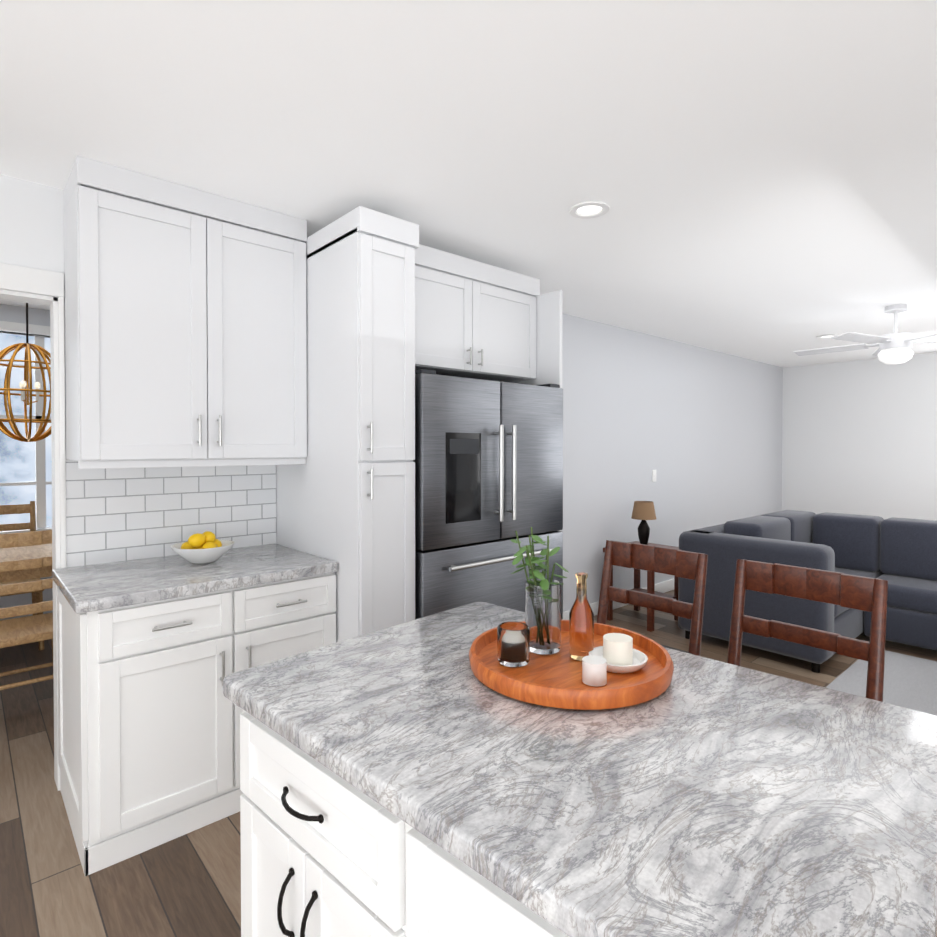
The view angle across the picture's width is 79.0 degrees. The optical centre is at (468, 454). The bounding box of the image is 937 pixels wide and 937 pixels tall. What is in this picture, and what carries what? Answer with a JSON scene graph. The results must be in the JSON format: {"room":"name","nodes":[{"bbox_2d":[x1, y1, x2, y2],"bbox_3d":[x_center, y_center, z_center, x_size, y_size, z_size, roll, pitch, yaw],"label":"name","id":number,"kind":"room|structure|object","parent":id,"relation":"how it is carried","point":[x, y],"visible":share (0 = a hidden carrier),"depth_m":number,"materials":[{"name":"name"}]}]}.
{"room":"kitchen","nodes":[
{"label":"kitchen","id":0,"kind":"room"},
{"bbox_2d":[0,304,49,337],"bbox_3d":[-3.352,-1.024,4.433,2.400,0.200,0.120,-1,1,-42],"label":"wall","id":1,"kind":"structure","parent":0,"point":[15,314],"depth_m":4.33,"materials":[{"name":"white paint"}]},
{"bbox_2d":[0,526,52,620],"bbox_3d":[-3.352,0.976,4.458,2.400,0.800,0.120,-1,1,-42],"label":"wall","id":2,"kind":"structure","parent":0,"point":[16,600],"depth_m":4.33,"materials":[{"name":"white paint"}]},
{"bbox_2d":[0,321,51,533],"bbox_3d":[-3.328,-0.174,4.418,2.540,1.640,0.150,-1,1,-42],"label":"window","id":3,"kind":"structure","parent":2,"relation":"in","point":[38,333],"depth_m":4.41,"materials":[{"name":"white"}]},
{"bbox_2d":[0,174,782,611],"bbox_3d":[0.849,0.122,4.708,9.120,2.500,0.120,-1,1,-42],"label":"wall","id":4,"kind":"structure","parent":0,"point":[698,429],"depth_m":5.29,"materials":[{"name":"white paint"}]},
{"bbox_2d":[0,263,66,790],"bbox_3d":[-2.168,0.332,2.008,1.210,2.150,0.142,-1,1,-42],"label":"door frame","id":5,"kind":"structure","parent":4,"relation":"attached to","point":[28,280],"depth_m":2.35,"materials":[{"name":"white wood"}]},
{"bbox_2d":[66,460,275,566],"bbox_3d":[-1.349,0.243,2.663,0.915,0.460,0.012,-1,1,-42],"label":"backsplash","id":6,"kind":"structure","parent":4,"relation":"attached to","point":[118,514],"depth_m":2.60,"materials":[{"name":"tile"}]},
{"bbox_2d":[63,155,306,468],"bbox_3d":[-1.207,-0.524,2.506,0.897,1.149,0.416,-1,1,-42],"label":"upper cabinet","id":7,"kind":"object","parent":4,"relation":"attached to","point":[185,340],"visible":1,"depth_m":2.32,"materials":[{"name":"white wood"}]},
{"bbox_2d":[563,578,673,619],"bbox_3d":[2.102,1.305,5.744,5.610,0.110,0.019,-1,1,-42],"label":"baseboard","id":8,"kind":"structure","parent":4,"relation":"attached to","point":[665,586],"depth_m":5.32,"materials":[{"name":"white"}]},
{"bbox_2d":[652,470,655,481],"bbox_3d":[1.786,0.206,5.454,0.070,0.115,0.010,-1,1,-42],"label":"switch plate","id":9,"kind":"object","parent":4,"relation":"attached to","point":[653,475],"visible":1,"depth_m":5.44,"materials":[{"name":"white plastic"}]},
{"bbox_2d":[0,590,936,936],"bbox_3d":[1.320,1.431,2.451,11.440,0.060,9.340,-1,1,-42],"label":"floor","id":10,"kind":"structure","parent":0,"point":[186,884],"depth_m":2.00,"materials":[{"name":"brown wood"}]},
{"bbox_2d":[0,501,44,649],"bbox_3d":[-3.321,0.870,4.047,0.440,1.023,0.488,-1,1,-42],"label":"dining chair","id":11,"kind":"object","parent":10,"relation":"on","point":[37,596],"visible":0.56,"depth_m":4.25,"materials":[{"name":"brown wood"}]},
{"bbox_2d":[0,544,51,582],"bbox_3d":[-3.271,1.011,3.218,1.870,0.760,0.700,-1,1,-42],"label":"dining table","id":12,"kind":"object","parent":10,"relation":"on","point":[25,552],"depth_m":3.46,"materials":[{"name":"brown wood"}]},
{"bbox_2d":[0,530,52,689],"bbox_3d":[-2.425,0.883,3.041,0.440,1.023,0.488,-1,1,-42],"label":"dining chair","id":13,"kind":"object","parent":10,"relation":"on","point":[24,630],"visible":0.62,"depth_m":2.93,"materials":[{"name":"brown wood"}]},
{"bbox_2d":[52,543,337,875],"bbox_3d":[-1.134,0.937,2.402,0.947,0.930,0.694,-1,1,-42],"label":"base cabinet","id":14,"kind":"object","parent":10,"relation":"on","point":[153,652],"visible":0.9,"depth_m":2.08,"materials":[{"name":"white wood"}]},
{"bbox_2d":[170,531,234,563],"bbox_3d":[-1.163,0.404,2.490,0.256,0.130,0.256,-1,1,-42],"label":"lemon bowl","id":15,"kind":"object","parent":14,"relation":"on","point":[205,547],"visible":1,"depth_m":2.44,"materials":[{"name":"white ceramic"}]},
{"bbox_2d":[276,206,561,642],"bbox_3d":[-0.218,0.183,3.081,1.328,2.420,0.884,-1,1,-42],"label":"pantry cabinet","id":16,"kind":"object","parent":10,"relation":"on","point":[392,304],"visible":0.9,"depth_m":2.50,"materials":[{"name":"white wood"}]},
{"bbox_2d":[413,369,562,619],"bbox_3d":[-0.093,0.502,3.132,0.980,1.780,0.886,-1,1,-42],"label":"fridge","id":17,"kind":"object","parent":10,"relation":"on","point":[488,460],"visible":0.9,"depth_m":2.75,"materials":[{"name":"grey metal"}]},
{"bbox_2d":[223,602,936,936],"bbox_3d":[0.174,0.952,1.142,1.200,0.930,0.867,1,1,43],"label":"kitchen island","id":18,"kind":"object","parent":10,"relation":"on","point":[415,778],"visible":0.96,"depth_m":0.88,"materials":[{"name":"white stone"}]},
{"bbox_2d":[469,620,673,709],"bbox_3d":[0.227,0.464,1.291,0.452,0.042,0.452,-1,1,-42],"label":"tray","id":19,"kind":"object","parent":18,"relation":"on","point":[552,680],"visible":0.69,"depth_m":1.19,"materials":[{"name":"brown wood"}]},
{"bbox_2d":[497,621,529,666],"bbox_3d":[0.102,0.428,1.282,0.074,0.080,0.074,-1,1,-42],"label":"jar","id":20,"kind":"object","parent":19,"relation":"on","point":[513,643],"visible":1,"depth_m":1.25,"materials":[{"name":"clear glass"}]},
{"bbox_2d":[511,527,567,653],"bbox_3d":[0.145,0.322,1.364,0.152,0.288,0.151,-1,1,-42],"label":"vase","id":21,"kind":"object","parent":19,"relation":"on","point":[542,607],"visible":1,"depth_m":1.33,"materials":[{"name":"clear glass"}]},
{"bbox_2d":[569,572,593,660],"bbox_3d":[0.261,0.371,1.311,0.056,0.192,0.056,-1,1,-42],"label":"bottle","id":22,"kind":"object","parent":19,"relation":"on","point":[581,629],"visible":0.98,"depth_m":1.29,"materials":[{"name":"orange glass"}]},
{"bbox_2d":[582,655,606,686],"bbox_3d":[0.260,0.447,1.172,0.050,0.045,0.050,-1,1,-42],"label":"candle","id":23,"kind":"object","parent":19,"relation":"on","point":[594,670],"visible":1,"depth_m":1.15,"materials":[{"name":"white wax"}]},
{"bbox_2d":[589,633,647,672],"bbox_3d":[0.332,0.438,1.264,0.128,0.060,0.128,-1,1,-42],"label":"candle","id":24,"kind":"object","parent":19,"relation":"on","point":[618,652],"visible":0.75,"depth_m":1.24,"materials":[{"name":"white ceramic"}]},
{"bbox_2d":[603,541,678,631],"bbox_3d":[1.451,1.073,4.706,0.500,0.600,0.460,-1,1,-42],"label":"side table","id":25,"kind":"object","parent":10,"relation":"on","point":[650,590],"visible":0.33,"depth_m":4.69,"materials":[{"name":"brown wood"}]},
{"bbox_2d":[631,501,655,544],"bbox_3d":[1.451,0.582,4.700,0.200,0.380,0.200,-1,1,-42],"label":"table lamp","id":26,"kind":"object","parent":25,"relation":"on","point":[643,511],"visible":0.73,"depth_m":4.65,"materials":[{"name":"beige fabric"}]},
{"bbox_2d":[596,540,707,655],"bbox_3d":[0.565,0.884,2.093,0.486,1.044,0.460,-1,1,-42],"label":"stool","id":27,"kind":"object","parent":10,"relation":"on","point":[680,563],"visible":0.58,"depth_m":2.20,"materials":[{"name":"brown wood"}]},
{"bbox_2d":[678,510,936,672],"bbox_3d":[3.001,0.942,3.963,1.770,0.880,2.370,-1,1,-42],"label":"sofa","id":28,"kind":"object","parent":10,"relation":"on","point":[899,555],"visible":0.62,"depth_m":4.04,"materials":[{"name":"fabric"}]},
{"bbox_2d":[727,559,887,701],"bbox_3d":[0.924,0.889,1.690,0.486,1.044,0.460,-1,1,-42],"label":"stool","id":29,"kind":"object","parent":10,"relation":"on","point":[868,594],"visible":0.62,"depth_m":1.80,"materials":[{"name":"brown wood"}]},
{"bbox_2d":[826,650,936,714],"bbox_3d":[2.864,1.390,2.822,1.600,0.012,1.800,-1,1,-42],"label":"rug","id":30,"kind":"object","parent":10,"relation":"on","point":[910,682],"visible":0.2,"depth_m":3.44,"materials":[{"name":"fabric"}]},
{"bbox_2d":[0,0,936,366],"bbox_3d":[1.320,-1.129,2.419,11.440,0.060,9.340,-1,1,-42],"label":"ceiling","id":31,"kind":"structure","parent":0,"point":[758,178],"depth_m":1.93,"materials":[{"name":"white paint"}]},
{"bbox_2d":[0,303,50,441],"bbox_3d":[-2.818,-0.595,3.629,0.436,1.035,0.436,-1,1,-42],"label":"pendant chandelier","id":32,"kind":"object","parent":31,"relation":"hanging from","point":[26,399],"visible":0.79,"depth_m":3.59,"materials":[{"name":"gold metal"}]},
{"bbox_2d":[569,201,609,218],"bbox_3d":[0.541,-1.094,2.543,0.180,0.010,0.180,-1,1,-42],"label":"recessed light","id":33,"kind":"object","parent":31,"relation":"in","point":[589,209],"visible":1,"depth_m":2.54,"materials":[{"name":"white plastic"}]},
{"bbox_2d":[816,334,838,338],"bbox_3d":[3.443,-1.130,5.449,0.180,0.010,0.180,-1,1,-42],"label":"recessed light","id":34,"kind":"object","parent":31,"relation":"in","point":[827,336],"visible":0.98,"depth_m":5.44,"materials":[{"name":"white plastic"}]},
{"bbox_2d":[794,304,936,363],"bbox_3d":[3.203,-0.902,4.329,1.330,0.439,1.280,-1,1,-42],"label":"ceiling fan","id":35,"kind":"object","parent":31,"relation":"hanging from","point":[895,347],"visible":1,"depth_m":4.24,"materials":[{"name":"white plastic"}]},
{"bbox_2d":[782,352,936,520],"bbox_3d":[6.411,0.116,5.229,0.120,2.500,6.500,-1,1,-42],"label":"wall","id":36,"kind":"structure","parent":0,"point":[859,437],"depth_m":6.93,"materials":[{"name":"white paint"}]},
{"label":"outside","id":37,"kind":"structure","parent":0,"visible":0},
{"bbox_2d":[0,333,51,525],"bbox_3d":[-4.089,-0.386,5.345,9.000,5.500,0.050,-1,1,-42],"label":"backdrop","id":38,"kind":"structure","parent":37,"point":[15,456],"depth_m":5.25,"materials":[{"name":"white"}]}
]}

